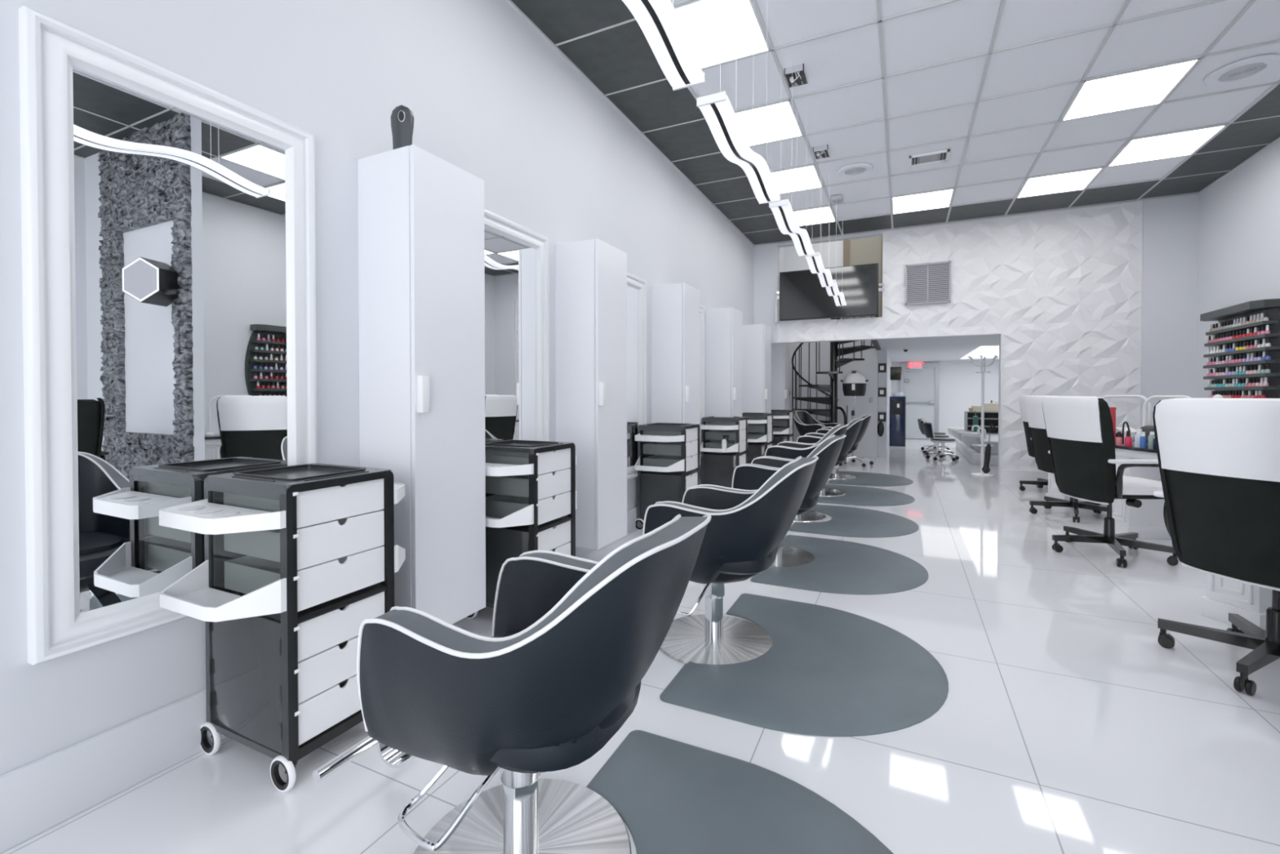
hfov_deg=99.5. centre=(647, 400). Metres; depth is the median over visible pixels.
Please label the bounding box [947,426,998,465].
desk
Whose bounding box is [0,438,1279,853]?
floor
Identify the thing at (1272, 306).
rack
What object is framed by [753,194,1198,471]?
wall
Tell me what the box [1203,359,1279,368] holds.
shelf
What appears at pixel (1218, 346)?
nail polish
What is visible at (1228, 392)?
nail polish
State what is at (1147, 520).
desk
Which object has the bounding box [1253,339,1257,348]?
nail polish
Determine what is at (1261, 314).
nail polish
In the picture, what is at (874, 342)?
trim
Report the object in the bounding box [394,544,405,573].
tray
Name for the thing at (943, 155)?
ceiling vent
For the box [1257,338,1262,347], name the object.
nail polish
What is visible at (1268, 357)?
nail polish
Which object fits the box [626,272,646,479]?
wall mirror
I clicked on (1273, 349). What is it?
shelf
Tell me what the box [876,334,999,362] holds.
ceiling
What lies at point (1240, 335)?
nail polish
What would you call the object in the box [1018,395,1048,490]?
chair
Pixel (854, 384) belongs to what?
dryer
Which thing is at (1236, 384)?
nail polish
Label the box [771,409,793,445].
trolley
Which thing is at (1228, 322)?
nail polish
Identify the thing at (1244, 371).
nail polish
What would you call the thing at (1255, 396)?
nail polish
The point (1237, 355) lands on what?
nail polish
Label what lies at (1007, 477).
baseboard
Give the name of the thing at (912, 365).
exit sign
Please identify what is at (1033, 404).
chair
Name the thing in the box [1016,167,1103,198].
recessed light
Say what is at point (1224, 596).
desk
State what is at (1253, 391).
nail polish
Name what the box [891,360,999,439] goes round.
wall
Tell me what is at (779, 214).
diffuser
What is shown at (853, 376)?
hood
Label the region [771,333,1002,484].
trim
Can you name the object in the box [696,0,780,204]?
lamp
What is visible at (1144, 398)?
lamp
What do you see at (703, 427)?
tray
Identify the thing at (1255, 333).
nail polish
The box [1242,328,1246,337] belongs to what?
nail polish
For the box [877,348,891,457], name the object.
wall
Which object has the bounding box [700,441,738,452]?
tray
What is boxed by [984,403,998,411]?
storage box
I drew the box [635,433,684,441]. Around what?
tray
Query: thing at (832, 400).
spiral staircase
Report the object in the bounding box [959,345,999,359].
ceiling light
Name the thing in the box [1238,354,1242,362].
nail polish
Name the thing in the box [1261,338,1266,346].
nail polish
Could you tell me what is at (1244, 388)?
shelf
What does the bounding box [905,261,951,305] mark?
air vent
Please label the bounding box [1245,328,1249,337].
nail polish
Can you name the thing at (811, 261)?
diffuser
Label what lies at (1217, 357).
nail polish
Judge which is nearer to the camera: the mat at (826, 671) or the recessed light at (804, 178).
the mat at (826, 671)
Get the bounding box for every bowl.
[947,426,964,435]
[951,429,972,438]
[955,431,977,441]
[960,434,984,444]
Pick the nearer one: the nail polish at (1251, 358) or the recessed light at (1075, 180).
the nail polish at (1251, 358)
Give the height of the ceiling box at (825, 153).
0.041 m
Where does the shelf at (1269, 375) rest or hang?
attached to the rack
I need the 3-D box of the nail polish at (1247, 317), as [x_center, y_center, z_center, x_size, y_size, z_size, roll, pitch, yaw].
[5.273,-0.696,4.756,0.031,0.087,0.030,0,1,25]
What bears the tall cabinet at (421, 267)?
attached to the wall at (486, 95)
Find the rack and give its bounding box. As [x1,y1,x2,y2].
[1200,298,1279,398]
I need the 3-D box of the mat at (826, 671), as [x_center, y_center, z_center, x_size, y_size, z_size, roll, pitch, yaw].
[0.700,1.047,2.226,0.940,0.014,1.130,0,1,25]
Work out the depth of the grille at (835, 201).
5.84 m
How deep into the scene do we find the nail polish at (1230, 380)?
5.00 m
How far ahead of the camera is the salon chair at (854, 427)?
5.70 m
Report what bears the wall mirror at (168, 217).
attached to the wall at (486, 95)
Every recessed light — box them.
[674,0,770,69]
[734,100,803,146]
[770,164,822,194]
[793,206,835,226]
[891,188,954,213]
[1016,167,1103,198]
[1061,57,1200,121]
[1106,124,1226,166]
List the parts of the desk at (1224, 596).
raised moulding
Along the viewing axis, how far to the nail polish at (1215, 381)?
5.24 m
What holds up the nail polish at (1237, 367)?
on the rack
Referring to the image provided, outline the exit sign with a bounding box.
[908,361,924,368]
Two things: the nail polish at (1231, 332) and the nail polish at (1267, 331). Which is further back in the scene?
the nail polish at (1231, 332)
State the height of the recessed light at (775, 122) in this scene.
0.015 m
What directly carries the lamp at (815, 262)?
hanging from the ceiling at (991, 83)
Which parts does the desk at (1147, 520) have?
raised moulding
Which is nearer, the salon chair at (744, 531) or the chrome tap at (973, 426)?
the salon chair at (744, 531)
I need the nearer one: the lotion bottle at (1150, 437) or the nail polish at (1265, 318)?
the lotion bottle at (1150, 437)
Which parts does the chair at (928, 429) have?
backrest, seat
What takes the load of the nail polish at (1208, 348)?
on the rack
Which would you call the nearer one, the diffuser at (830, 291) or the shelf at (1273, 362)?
the shelf at (1273, 362)
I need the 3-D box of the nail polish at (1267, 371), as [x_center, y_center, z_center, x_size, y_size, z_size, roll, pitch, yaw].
[5.146,-0.259,4.492,0.031,0.087,0.030,0,1,25]
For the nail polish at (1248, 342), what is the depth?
4.74 m
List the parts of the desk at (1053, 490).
raised moulding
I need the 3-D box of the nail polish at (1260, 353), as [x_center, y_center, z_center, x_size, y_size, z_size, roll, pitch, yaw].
[5.193,-0.369,4.590,0.031,0.087,0.030,0,1,25]
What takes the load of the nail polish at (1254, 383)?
on the rack
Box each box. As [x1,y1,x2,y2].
[784,63,808,88]
[813,144,830,159]
[831,195,843,204]
[971,405,981,411]
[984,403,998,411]
[1109,407,1116,444]
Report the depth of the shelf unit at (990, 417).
9.89 m
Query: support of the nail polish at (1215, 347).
on the rack
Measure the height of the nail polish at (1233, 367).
0.087 m
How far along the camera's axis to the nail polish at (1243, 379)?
4.80 m
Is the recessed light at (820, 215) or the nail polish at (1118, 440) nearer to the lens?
the nail polish at (1118, 440)
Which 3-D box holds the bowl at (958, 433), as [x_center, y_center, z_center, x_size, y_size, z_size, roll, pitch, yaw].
[5.560,0.625,9.427,0.330,0.160,0.327,0,1,25]
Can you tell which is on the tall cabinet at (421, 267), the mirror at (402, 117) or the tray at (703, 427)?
the mirror at (402, 117)
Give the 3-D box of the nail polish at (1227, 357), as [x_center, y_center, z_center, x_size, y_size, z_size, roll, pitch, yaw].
[5.412,-0.374,5.054,0.031,0.087,0.030,0,1,25]
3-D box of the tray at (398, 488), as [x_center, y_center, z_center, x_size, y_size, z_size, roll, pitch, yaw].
[-0.973,0.313,1.909,0.383,0.046,0.132,0,1,25]
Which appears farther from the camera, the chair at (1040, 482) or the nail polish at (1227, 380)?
the chair at (1040, 482)
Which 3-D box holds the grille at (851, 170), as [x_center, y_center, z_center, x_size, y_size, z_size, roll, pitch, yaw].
[1.973,-2.179,5.140,0.177,0.005,0.177,0,1,25]
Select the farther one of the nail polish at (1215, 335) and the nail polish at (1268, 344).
the nail polish at (1215, 335)
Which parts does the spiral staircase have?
handrail, newel rail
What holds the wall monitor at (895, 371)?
attached to the wall at (883, 378)
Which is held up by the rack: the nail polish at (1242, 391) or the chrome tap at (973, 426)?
the nail polish at (1242, 391)
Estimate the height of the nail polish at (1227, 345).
0.087 m
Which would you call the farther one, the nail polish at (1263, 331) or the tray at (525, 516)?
the nail polish at (1263, 331)
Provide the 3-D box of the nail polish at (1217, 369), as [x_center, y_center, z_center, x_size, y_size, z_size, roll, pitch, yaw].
[5.483,-0.268,5.208,0.031,0.087,0.030,0,1,25]
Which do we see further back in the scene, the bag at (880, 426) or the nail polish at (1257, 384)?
the bag at (880, 426)
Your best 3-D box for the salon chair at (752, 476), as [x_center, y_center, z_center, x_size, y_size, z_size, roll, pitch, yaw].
[0.822,0.627,3.600,0.934,0.821,0.560,0,1,25]
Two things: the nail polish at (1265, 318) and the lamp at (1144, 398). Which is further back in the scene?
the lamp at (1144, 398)
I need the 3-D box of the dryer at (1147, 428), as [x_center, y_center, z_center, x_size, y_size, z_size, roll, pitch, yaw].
[3.799,0.265,3.997,0.230,0.155,0.220,0,1,1]
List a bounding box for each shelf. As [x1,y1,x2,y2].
[1203,346,1279,357]
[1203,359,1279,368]
[1203,373,1279,379]
[1204,333,1279,346]
[1204,386,1279,390]
[1205,320,1279,335]
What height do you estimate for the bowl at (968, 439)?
0.160 m
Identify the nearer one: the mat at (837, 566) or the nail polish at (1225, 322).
the mat at (837, 566)
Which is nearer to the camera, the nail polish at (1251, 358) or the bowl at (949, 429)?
the nail polish at (1251, 358)
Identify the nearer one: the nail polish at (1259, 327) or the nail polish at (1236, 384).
the nail polish at (1259, 327)
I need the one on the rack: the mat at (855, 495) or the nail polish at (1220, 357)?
the nail polish at (1220, 357)
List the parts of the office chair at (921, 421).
backrest, seat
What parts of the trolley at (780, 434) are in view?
panel, frame, frame, drawer, drawer, drawer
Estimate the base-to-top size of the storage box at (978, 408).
0.104 m
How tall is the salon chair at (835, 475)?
0.821 m
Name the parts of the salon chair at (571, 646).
footrest arm, pump handle, plate, seat, seat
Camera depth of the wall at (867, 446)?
9.43 m
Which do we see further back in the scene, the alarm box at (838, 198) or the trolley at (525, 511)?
the alarm box at (838, 198)
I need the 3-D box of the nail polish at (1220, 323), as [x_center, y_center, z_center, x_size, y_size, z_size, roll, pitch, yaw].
[5.473,-0.701,5.181,0.031,0.087,0.030,0,1,25]
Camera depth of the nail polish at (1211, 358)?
5.30 m
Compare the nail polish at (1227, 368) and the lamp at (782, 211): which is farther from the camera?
the nail polish at (1227, 368)
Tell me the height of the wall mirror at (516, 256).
1.586 m
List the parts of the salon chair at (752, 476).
plate, seat, seat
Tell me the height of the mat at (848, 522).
0.014 m
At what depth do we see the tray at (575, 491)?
2.76 m
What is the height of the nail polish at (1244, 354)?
0.087 m
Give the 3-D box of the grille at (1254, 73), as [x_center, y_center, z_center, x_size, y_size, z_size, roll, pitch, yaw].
[3.912,-2.160,3.563,0.200,0.005,0.200,0,1,25]
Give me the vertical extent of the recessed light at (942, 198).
0.015 m
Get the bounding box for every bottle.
[721,435,728,448]
[1115,436,1122,444]
[1124,436,1132,446]
[1133,428,1142,447]
[1139,431,1146,448]
[1147,431,1155,448]
[1152,436,1156,449]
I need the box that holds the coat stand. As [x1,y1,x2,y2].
[968,355,998,476]
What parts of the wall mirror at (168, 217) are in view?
glass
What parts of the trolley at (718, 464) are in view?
panel, panel, frame, drawer, drawer, drawer, drawer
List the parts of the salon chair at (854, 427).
plate, seat, seat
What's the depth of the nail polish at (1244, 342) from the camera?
4.79 m
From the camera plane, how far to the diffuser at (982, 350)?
10.82 m
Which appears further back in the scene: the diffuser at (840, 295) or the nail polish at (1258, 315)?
the diffuser at (840, 295)
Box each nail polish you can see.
[1115,431,1122,444]
[1124,431,1132,446]
[1206,346,1210,354]
[1207,379,1211,386]
[1208,357,1213,364]
[1208,368,1213,376]
[1212,346,1216,353]
[1212,357,1216,364]
[1212,368,1216,376]
[1213,334,1217,342]
[1213,379,1217,386]
[1215,345,1219,353]
[1215,356,1218,364]
[1215,368,1218,375]
[1217,322,1221,329]
[1218,345,1222,352]
[1218,356,1222,364]
[1218,379,1222,386]
[1221,367,1225,375]
[1222,321,1226,328]
[1222,344,1226,351]
[1222,355,1225,364]
[1222,379,1226,386]
[1224,367,1228,375]
[1225,332,1229,340]
[1225,344,1229,351]
[1225,355,1228,363]
[1225,378,1228,386]
[1225,391,1229,398]
[1226,320,1230,328]
[1227,367,1231,374]
[1228,331,1232,339]
[1228,343,1232,351]
[1228,355,1231,363]
[1228,378,1231,386]
[1231,319,1235,327]
[1231,331,1235,338]
[1231,342,1235,351]
[1231,355,1235,363]
[1231,366,1235,374]
[1231,378,1235,386]
[1231,391,1235,398]
[1234,378,1238,386]
[1234,391,1238,398]
[1235,318,1239,326]
[1235,330,1239,338]
[1235,342,1239,350]
[1235,354,1239,362]
[1235,366,1239,374]
[1237,378,1242,386]
[1237,391,1241,398]
[1238,317,1242,325]
[1238,329,1242,337]
[1238,342,1242,350]
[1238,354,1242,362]
[1238,366,1242,374]
[1240,390,1244,398]
[1241,316,1245,324]
[1241,365,1246,373]
[1241,377,1245,386]
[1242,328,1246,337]
[1242,341,1246,349]
[1242,353,1246,361]
[1244,315,1249,324]
[1244,377,1248,386]
[1244,390,1248,398]
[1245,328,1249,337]
[1245,341,1249,349]
[1245,353,1249,361]
[1245,365,1249,373]
[1247,390,1251,398]
[1248,315,1253,323]
[1248,328,1253,336]
[1248,365,1253,373]
[1248,377,1252,386]
[1249,340,1253,348]
[1249,352,1253,360]
[1250,390,1254,398]
[1252,314,1256,323]
[1252,377,1256,386]
[1253,327,1257,335]
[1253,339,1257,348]
[1253,352,1257,360]
[1253,364,1257,373]
[1253,390,1257,398]
[1255,314,1260,322]
[1255,377,1259,386]
[1257,326,1261,334]
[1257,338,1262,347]
[1257,351,1262,360]
[1257,364,1261,373]
[1257,390,1262,398]
[1259,312,1263,321]
[1259,377,1263,386]
[1260,325,1265,334]
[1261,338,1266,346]
[1261,351,1266,359]
[1261,364,1265,373]
[1261,390,1266,398]
[1262,311,1268,320]
[1262,377,1268,386]
[1264,324,1270,333]
[1265,337,1271,346]
[1265,351,1271,359]
[1265,364,1271,373]
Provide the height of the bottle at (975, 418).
0.426 m
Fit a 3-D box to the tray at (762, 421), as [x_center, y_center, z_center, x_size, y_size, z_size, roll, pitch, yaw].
[1.262,0.254,6.653,0.383,0.046,0.132,0,1,25]
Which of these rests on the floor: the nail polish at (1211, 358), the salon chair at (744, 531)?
the salon chair at (744, 531)
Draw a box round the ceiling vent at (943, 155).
[908,149,950,167]
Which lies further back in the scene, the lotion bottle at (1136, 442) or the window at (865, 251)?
the window at (865, 251)
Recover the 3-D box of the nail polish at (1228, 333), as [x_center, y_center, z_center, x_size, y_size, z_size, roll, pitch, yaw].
[5.409,-0.591,5.047,0.031,0.087,0.030,0,1,25]
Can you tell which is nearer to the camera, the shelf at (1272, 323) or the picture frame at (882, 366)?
the shelf at (1272, 323)
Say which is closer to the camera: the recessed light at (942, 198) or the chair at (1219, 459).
the chair at (1219, 459)
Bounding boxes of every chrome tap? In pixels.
[971,425,979,434]
[977,427,986,439]
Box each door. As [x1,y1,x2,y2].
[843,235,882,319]
[900,361,939,439]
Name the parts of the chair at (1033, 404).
panel, backrest, leg, leg, leg, leg, leg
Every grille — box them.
[833,199,840,203]
[845,167,865,174]
[1220,62,1265,81]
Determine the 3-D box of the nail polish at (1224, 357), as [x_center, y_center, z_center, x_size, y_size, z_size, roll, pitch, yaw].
[5.436,-0.375,5.106,0.031,0.087,0.030,0,1,25]
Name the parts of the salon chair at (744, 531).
pump handle, plate, seat, seat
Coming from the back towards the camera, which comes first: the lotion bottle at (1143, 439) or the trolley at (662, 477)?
the trolley at (662, 477)
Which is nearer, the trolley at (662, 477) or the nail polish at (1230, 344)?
the trolley at (662, 477)
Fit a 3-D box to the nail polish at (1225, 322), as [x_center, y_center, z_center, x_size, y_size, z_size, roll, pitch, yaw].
[5.428,-0.700,5.087,0.031,0.087,0.030,0,1,25]
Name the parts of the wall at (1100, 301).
relief panel, relief panel, relief panel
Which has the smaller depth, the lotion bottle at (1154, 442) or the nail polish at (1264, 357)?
the lotion bottle at (1154, 442)
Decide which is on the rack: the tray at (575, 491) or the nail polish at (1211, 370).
the nail polish at (1211, 370)
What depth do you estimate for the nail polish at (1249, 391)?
4.72 m
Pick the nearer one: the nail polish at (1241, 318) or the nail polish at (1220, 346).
the nail polish at (1241, 318)
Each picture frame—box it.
[878,363,886,372]
[878,387,886,396]
[878,412,886,421]
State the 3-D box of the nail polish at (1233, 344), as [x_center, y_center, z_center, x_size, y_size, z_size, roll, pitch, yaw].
[5.363,-0.482,4.950,0.031,0.087,0.030,0,1,25]
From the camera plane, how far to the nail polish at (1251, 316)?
4.70 m
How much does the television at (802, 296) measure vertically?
0.696 m
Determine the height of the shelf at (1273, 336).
0.028 m
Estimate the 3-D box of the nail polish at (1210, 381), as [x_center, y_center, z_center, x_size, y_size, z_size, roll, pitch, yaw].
[5.545,-0.161,5.340,0.031,0.087,0.030,0,1,25]
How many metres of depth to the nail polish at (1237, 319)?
4.89 m
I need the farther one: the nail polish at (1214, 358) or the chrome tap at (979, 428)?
the chrome tap at (979, 428)
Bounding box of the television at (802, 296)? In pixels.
[775,262,884,323]
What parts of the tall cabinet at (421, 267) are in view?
handle, door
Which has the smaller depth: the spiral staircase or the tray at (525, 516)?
the tray at (525, 516)
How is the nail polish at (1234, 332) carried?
on the rack
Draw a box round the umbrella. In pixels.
[981,423,995,473]
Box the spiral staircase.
[791,286,879,463]
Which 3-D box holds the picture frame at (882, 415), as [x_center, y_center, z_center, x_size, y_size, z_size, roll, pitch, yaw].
[4.004,0.275,9.236,0.124,0.156,0.031,0,1,25]
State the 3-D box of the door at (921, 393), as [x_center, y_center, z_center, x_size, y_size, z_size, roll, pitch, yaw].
[6.483,0.006,12.915,0.830,1.830,0.110,0,1,25]
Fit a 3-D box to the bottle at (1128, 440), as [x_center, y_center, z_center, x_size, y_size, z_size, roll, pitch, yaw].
[3.610,0.305,4.066,0.042,0.072,0.041,0,1,25]
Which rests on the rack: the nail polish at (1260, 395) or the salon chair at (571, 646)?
the nail polish at (1260, 395)
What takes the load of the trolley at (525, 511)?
on the floor
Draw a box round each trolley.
[159,462,405,791]
[466,440,577,618]
[635,422,700,530]
[700,416,747,487]
[742,412,773,463]
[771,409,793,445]
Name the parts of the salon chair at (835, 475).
plate, seat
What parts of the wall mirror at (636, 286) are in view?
glass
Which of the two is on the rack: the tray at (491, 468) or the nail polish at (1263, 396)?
the nail polish at (1263, 396)
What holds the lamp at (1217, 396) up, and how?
on the desk at (1224, 596)
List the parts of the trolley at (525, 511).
panel, frame, frame, drawer, drawer, drawer, drawer, drawer, frame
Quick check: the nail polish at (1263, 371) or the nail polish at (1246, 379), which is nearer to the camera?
the nail polish at (1263, 371)
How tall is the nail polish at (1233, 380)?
0.087 m
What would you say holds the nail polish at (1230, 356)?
on the rack
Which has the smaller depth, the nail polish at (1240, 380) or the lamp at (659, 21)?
the lamp at (659, 21)
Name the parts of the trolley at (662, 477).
panel, panel, frame, frame, drawer, drawer, drawer, drawer, frame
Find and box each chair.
[312,514,711,853]
[642,456,818,664]
[731,435,846,566]
[764,424,848,522]
[793,410,856,462]
[796,418,863,496]
[816,414,871,479]
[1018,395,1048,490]
[1025,395,1106,522]
[1042,395,1178,567]
[1152,397,1279,695]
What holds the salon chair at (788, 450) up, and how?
on the floor
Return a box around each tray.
[159,498,285,534]
[160,560,286,622]
[393,482,404,503]
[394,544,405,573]
[484,462,533,475]
[485,504,533,527]
[575,491,577,508]
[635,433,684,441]
[635,456,684,471]
[700,424,738,430]
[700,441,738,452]
[746,434,766,442]
[747,419,766,423]
[773,415,789,418]
[773,427,789,434]
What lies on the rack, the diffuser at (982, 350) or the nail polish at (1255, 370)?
the nail polish at (1255, 370)
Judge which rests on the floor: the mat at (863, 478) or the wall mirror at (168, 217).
the mat at (863, 478)
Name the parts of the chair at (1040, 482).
backrest, leg, leg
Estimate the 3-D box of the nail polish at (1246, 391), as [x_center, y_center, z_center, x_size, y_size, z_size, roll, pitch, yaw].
[5.276,-0.045,4.770,0.031,0.087,0.030,0,1,25]
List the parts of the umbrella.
handle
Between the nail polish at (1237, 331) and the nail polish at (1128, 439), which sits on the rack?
the nail polish at (1237, 331)
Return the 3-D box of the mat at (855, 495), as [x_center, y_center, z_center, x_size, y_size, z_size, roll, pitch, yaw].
[2.309,1.004,5.734,0.940,0.014,1.130,0,1,25]
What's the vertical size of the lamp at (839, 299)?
1.040 m
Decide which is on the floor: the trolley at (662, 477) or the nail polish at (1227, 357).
the trolley at (662, 477)
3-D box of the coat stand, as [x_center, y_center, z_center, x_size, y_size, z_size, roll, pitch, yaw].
[4.462,0.200,7.208,0.355,1.585,0.361,0,1,25]
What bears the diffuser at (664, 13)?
attached to the lamp at (659, 21)
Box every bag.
[877,421,884,436]
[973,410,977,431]
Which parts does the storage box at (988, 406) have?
lid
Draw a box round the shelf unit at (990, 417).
[964,410,998,434]
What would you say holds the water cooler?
on the floor
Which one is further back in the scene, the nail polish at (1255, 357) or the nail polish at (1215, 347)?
the nail polish at (1215, 347)
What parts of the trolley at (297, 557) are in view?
panel, panel, frame, drawer, drawer, frame, drawer, drawer, drawer, drawer, frame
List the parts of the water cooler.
panel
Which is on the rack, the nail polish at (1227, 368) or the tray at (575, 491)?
the nail polish at (1227, 368)
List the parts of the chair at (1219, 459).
panel, armrest frame, leg, backrest, leg, leg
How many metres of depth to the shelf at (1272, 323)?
4.75 m
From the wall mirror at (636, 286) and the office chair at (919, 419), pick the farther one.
the office chair at (919, 419)
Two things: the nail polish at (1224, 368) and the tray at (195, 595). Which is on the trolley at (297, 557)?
the tray at (195, 595)
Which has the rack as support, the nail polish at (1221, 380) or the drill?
the nail polish at (1221, 380)
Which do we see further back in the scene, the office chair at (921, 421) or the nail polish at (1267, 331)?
the office chair at (921, 421)
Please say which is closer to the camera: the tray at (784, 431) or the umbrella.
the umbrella
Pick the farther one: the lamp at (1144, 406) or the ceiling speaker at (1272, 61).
the lamp at (1144, 406)
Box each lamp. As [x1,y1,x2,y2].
[622,0,705,90]
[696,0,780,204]
[768,62,813,256]
[804,151,834,287]
[826,203,846,306]
[1102,395,1151,425]
[1142,395,1191,426]
[1151,394,1222,414]
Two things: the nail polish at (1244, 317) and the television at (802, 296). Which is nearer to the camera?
the nail polish at (1244, 317)
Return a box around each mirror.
[17,5,316,665]
[390,105,413,150]
[484,208,549,442]
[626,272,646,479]
[699,304,704,457]
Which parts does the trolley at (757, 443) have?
frame, panel, frame, drawer, drawer, drawer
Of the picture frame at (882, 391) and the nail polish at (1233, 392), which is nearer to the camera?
the nail polish at (1233, 392)
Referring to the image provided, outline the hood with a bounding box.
[842,370,866,383]
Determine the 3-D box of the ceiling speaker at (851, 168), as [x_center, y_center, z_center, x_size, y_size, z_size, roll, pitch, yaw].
[1.973,-2.181,5.140,0.310,0.014,0.310,0,1,25]
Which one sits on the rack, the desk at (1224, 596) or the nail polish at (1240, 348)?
the nail polish at (1240, 348)
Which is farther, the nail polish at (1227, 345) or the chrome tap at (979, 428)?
the chrome tap at (979, 428)
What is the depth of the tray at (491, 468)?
2.40 m
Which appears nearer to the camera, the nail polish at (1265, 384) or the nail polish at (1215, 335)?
the nail polish at (1265, 384)
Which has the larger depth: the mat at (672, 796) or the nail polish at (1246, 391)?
the nail polish at (1246, 391)
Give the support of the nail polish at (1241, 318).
on the rack
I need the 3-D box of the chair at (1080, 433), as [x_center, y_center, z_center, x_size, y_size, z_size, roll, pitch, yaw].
[3.104,0.503,3.664,0.644,1.065,0.634,0,1,-1]
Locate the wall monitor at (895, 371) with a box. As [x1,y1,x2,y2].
[889,366,902,380]
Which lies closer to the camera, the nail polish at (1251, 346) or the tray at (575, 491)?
the tray at (575, 491)
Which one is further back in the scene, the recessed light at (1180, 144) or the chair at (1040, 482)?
the chair at (1040, 482)
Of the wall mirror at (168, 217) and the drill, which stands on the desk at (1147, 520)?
the drill
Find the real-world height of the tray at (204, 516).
0.046 m
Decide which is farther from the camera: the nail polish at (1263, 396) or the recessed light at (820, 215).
the recessed light at (820, 215)
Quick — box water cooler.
[889,392,906,446]
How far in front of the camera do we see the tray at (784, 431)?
7.91 m
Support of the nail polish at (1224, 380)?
on the rack
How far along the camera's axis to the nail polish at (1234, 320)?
4.94 m
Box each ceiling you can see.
[505,0,1279,246]
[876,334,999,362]
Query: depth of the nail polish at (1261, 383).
4.56 m
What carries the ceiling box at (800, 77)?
attached to the ceiling at (991, 83)
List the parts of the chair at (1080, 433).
panel, leg, backrest, leg, panel, leg, leg, tilt knob, armrest frame, seat, leg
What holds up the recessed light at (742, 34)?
in the ceiling at (991, 83)
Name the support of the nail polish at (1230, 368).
on the rack
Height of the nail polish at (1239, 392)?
0.087 m
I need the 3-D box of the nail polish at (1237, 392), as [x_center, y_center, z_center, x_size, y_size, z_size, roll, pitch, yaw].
[5.340,-0.047,4.907,0.031,0.087,0.030,0,1,25]
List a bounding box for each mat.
[586,729,893,853]
[659,593,948,736]
[750,534,928,594]
[788,503,919,537]
[817,484,915,506]
[827,471,913,486]
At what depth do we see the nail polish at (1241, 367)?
4.84 m
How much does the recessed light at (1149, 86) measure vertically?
0.015 m
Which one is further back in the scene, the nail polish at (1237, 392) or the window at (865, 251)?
the window at (865, 251)
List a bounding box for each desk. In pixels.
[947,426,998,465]
[1045,473,1106,505]
[1111,444,1171,538]
[1200,573,1271,630]
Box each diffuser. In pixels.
[648,0,703,84]
[698,104,767,203]
[714,93,779,201]
[769,206,804,255]
[781,200,813,254]
[805,256,826,286]
[813,253,834,286]
[826,286,839,306]
[832,281,846,305]
[966,346,999,355]
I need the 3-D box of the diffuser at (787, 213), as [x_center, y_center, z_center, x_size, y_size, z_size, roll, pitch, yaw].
[1.050,-1.172,3.741,0.047,0.084,1.030,0,1,25]
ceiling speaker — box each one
[837,163,872,177]
[1204,54,1279,87]
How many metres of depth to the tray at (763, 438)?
6.59 m
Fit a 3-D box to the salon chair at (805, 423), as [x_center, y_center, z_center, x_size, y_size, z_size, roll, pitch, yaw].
[2.639,0.570,8.200,0.560,0.821,0.934,-1,1,-40]
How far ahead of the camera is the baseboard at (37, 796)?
1.43 m
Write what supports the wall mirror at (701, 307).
attached to the wall at (486, 95)
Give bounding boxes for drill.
[1115,421,1136,444]
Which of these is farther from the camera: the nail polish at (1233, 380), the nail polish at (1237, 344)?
the nail polish at (1233, 380)
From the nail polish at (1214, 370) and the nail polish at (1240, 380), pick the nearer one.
the nail polish at (1240, 380)
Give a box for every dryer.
[839,370,873,466]
[1133,425,1154,446]
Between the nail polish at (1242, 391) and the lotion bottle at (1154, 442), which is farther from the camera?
the nail polish at (1242, 391)
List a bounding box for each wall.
[0,0,785,775]
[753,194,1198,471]
[784,240,877,457]
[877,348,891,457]
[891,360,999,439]
[1195,139,1279,398]
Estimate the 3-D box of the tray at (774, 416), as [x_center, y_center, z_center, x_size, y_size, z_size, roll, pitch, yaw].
[1.876,0.238,7.956,0.383,0.046,0.132,0,1,25]
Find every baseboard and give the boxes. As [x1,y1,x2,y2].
[0,479,701,853]
[1000,469,1048,486]
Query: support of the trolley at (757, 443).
on the floor
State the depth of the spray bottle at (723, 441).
5.48 m
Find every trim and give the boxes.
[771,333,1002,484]
[871,339,880,350]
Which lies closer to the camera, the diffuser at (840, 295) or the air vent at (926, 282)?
the diffuser at (840, 295)

